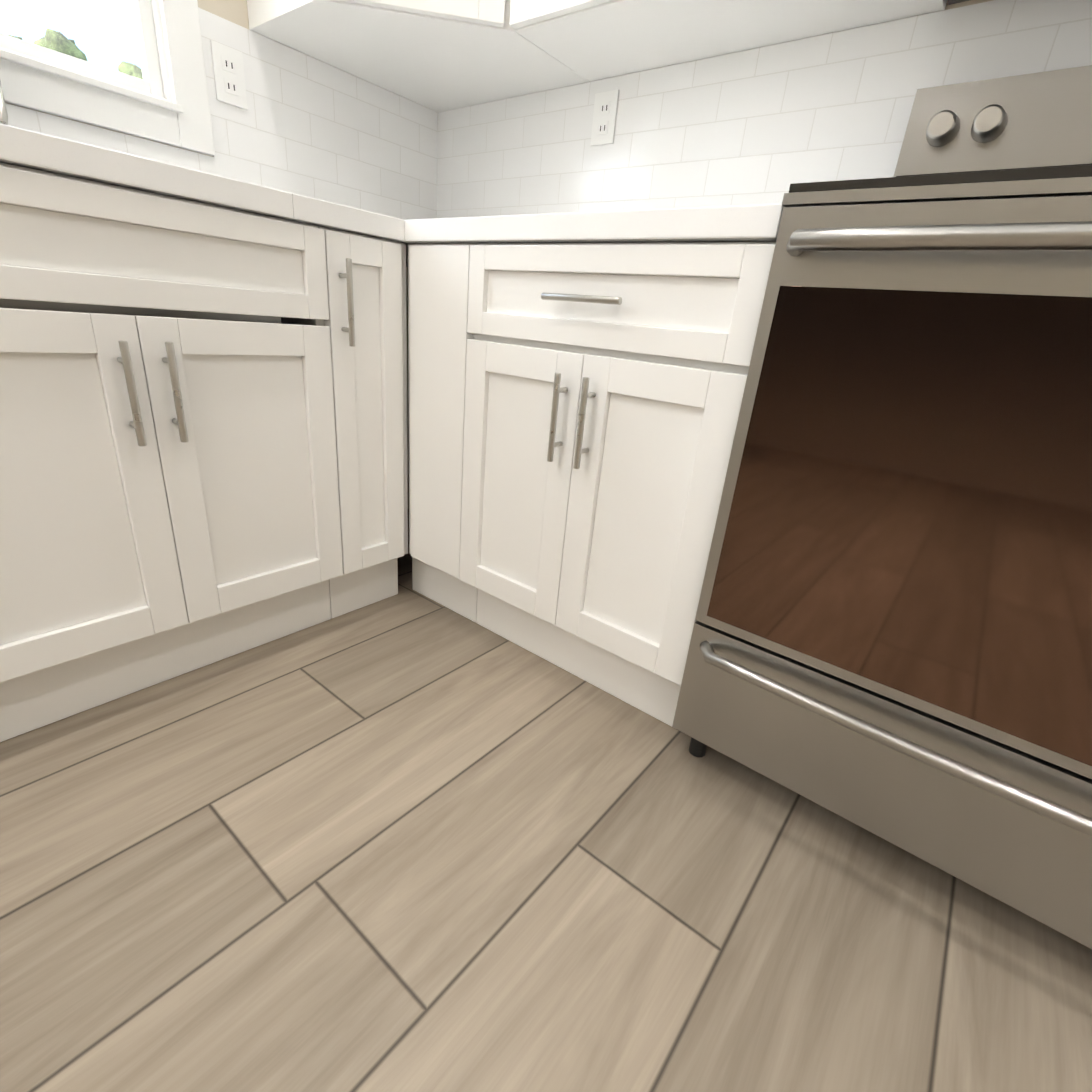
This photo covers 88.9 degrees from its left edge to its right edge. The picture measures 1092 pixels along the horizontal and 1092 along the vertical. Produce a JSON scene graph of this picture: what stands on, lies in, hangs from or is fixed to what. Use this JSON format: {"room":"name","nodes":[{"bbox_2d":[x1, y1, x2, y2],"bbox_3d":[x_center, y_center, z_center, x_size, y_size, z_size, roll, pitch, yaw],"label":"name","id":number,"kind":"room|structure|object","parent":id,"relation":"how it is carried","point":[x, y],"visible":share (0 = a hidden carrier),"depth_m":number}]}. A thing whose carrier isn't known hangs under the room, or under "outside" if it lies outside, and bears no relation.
{"room":"kitchen","nodes":[
{"label":"kitchen","id":0,"kind":"room"},
{"bbox_2d":[5,0,426,508],"bbox_3d":[-1.717,-0.812,0.356,0.120,2.425,4.420,21,27,34],"label":"wall","id":1,"kind":"structure","parent":0,"point":[235,11],"depth_m":1.34},
{"bbox_2d":[0,0,214,155],"bbox_3d":[-1.090,-1.384,0.908,0.160,1.072,0.838,21,27,34],"label":"window","id":2,"kind":"structure","parent":1,"relation":"in","point":[165,100],"depth_m":1.24},
{"bbox_2d":[5,7,437,219],"bbox_3d":[-1.433,-0.811,0.639,0.006,0.428,3.394,21,27,34],"label":"wall tile","id":3,"kind":"structure","parent":1,"relation":"attached to","point":[306,125],"depth_m":1.53},
{"bbox_2d":[210,40,247,109],"bbox_3d":[-0.775,-1.152,1.363,0.008,0.116,0.072,21,27,34],"label":"electrical outlet","id":4,"kind":"object","parent":3,"relation":"attached to","point":[229,75],"visible":1,"depth_m":1.36},
{"bbox_2d":[0,509,1091,1091],"bbox_3d":[-0.186,1.012,-0.415,4.440,0.100,4.540,21,27,34],"label":"floor","id":5,"kind":"structure","parent":0,"point":[406,839],"depth_m":0.76},
{"bbox_2d":[0,163,342,741],"bbox_3d":[-0.891,-0.206,1.126,0.663,0.873,0.663,21,27,34],"label":"base cabinet","id":6,"kind":"object","parent":5,"relation":"on","point":[169,500],"visible":1,"depth_m":0.95},
{"bbox_2d":[318,226,407,617],"bbox_3d":[-0.619,-0.312,1.450,0.663,0.873,0.204,21,27,34],"label":"base cabinet","id":7,"kind":"object","parent":5,"relation":"on","point":[366,322],"visible":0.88,"depth_m":1.25},
{"bbox_2d":[408,243,477,622],"bbox_3d":[-0.091,-0.301,1.544,0.257,0.873,0.627,21,27,34],"label":"cabinet filler","id":8,"kind":"object","parent":5,"relation":"on","point":[439,335],"visible":0.4,"depth_m":1.26},
{"bbox_2d":[459,242,775,727],"bbox_3d":[0.229,-0.170,1.295,0.591,0.873,0.663,21,27,34],"label":"base cabinet","id":9,"kind":"object","parent":5,"relation":"on","point":[605,387],"visible":0.88,"depth_m":1.02},
{"bbox_2d":[672,65,1091,948],"bbox_3d":[0.754,-0.110,0.828,0.771,1.204,0.712,21,27,34],"label":"range","id":10,"kind":"object","parent":5,"relation":"on","point":[890,641],"visible":1,"depth_m":0.71},
{"bbox_3d":[-1.713,0.112,0.146,0.663,0.873,0.763,21,27,34],"label":"base cabinet","id":11,"kind":"object","parent":5,"relation":"on","visible":0},
{"bbox_2d":[0,123,411,266],"bbox_3d":[-1.025,-0.563,0.750,0.660,0.040,2.848,21,27,34],"label":"countertop","id":12,"kind":"structure","parent":11,"relation":"on","point":[25,148],"depth_m":0.86},
{"bbox_2d":[0,80,7,124],"bbox_3d":[-0.977,-0.861,0.950,0.231,0.368,0.090,21,27,34],"label":"faucet","id":13,"kind":"object","parent":12,"relation":"on","point":[3,115],"visible":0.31,"depth_m":1.05},
{"bbox_2d":[0,299,280,322],"bbox_3d":[-0.850,-0.514,0.991,0.406,0.197,0.546,21,27,34],"label":"sink basin","id":14,"kind":"object","parent":12,"relation":"in","point":[41,305],"visible":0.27,"depth_m":0.92},
{"bbox_2d":[412,203,783,243],"bbox_3d":[0.214,-0.620,1.180,0.754,0.040,0.635,21,27,34],"label":"countertop","id":15,"kind":"structure","parent":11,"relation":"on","point":[759,222],"depth_m":0.88},
{"bbox_2d":[945,0,992,9],"bbox_3d":[1.349,-0.671,0.722,4.320,2.425,0.120,21,27,34],"label":"wall","id":16,"kind":"structure","parent":0,"point":[960,4],"depth_m":1.02},
{"bbox_2d":[247,0,589,111],"bbox_3d":[-0.262,-1.751,1.229,0.607,1.070,0.610,21,27,34],"label":"upper cabinet","id":17,"kind":"object","parent":16,"relation":"attached to","point":[440,55],"visible":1,"depth_m":1.38},
{"bbox_2d":[509,0,946,81],"bbox_3d":[0.366,-1.571,0.929,0.806,1.070,0.359,21,27,34],"label":"upper cabinet","id":18,"kind":"object","parent":16,"relation":"attached to","point":[592,40],"visible":1,"depth_m":1.18},
{"bbox_2d":[437,0,1091,217],"bbox_3d":[0.648,-0.831,1.173,2.624,0.428,0.006,21,27,34],"label":"wall tile","id":19,"kind":"structure","parent":16,"relation":"attached to","point":[770,124],"depth_m":1.29},
{"bbox_2d":[590,89,618,145],"bbox_3d":[0.155,-1.136,1.478,0.072,0.116,0.008,21,27,34],"label":"electrical outlet","id":20,"kind":"object","parent":19,"relation":"attached to","point":[604,116],"visible":1,"depth_m":1.48},
{"bbox_3d":[1.002,-1.546,0.404,0.775,0.612,0.359,21,27,34],"label":"upper cabinet","id":21,"kind":"object","parent":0,"visible":0},
{"bbox_2d":[948,0,969,4],"bbox_3d":[0.924,-1.042,0.565,0.771,0.448,0.458,21,27,34],"label":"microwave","id":22,"kind":"object","parent":21,"relation":"attached to","point":[953,1],"visible":1,"depth_m":1.02},
{"bbox_3d":[-50.265,-28.078,61.947,159.860,0.100,280.000,21,27,34],"label":"ground","id":23,"kind":"structure","parent":0,"visible":0},
{"bbox_2d":[9,28,142,78],"bbox_3d":[-19.997,-23.611,40.263,36.255,19.911,54.632,21,27,34],"label":"trees","id":24,"kind":"object","parent":23,"relation":"on","point":[62,42],"depth_m":32.66}
]}

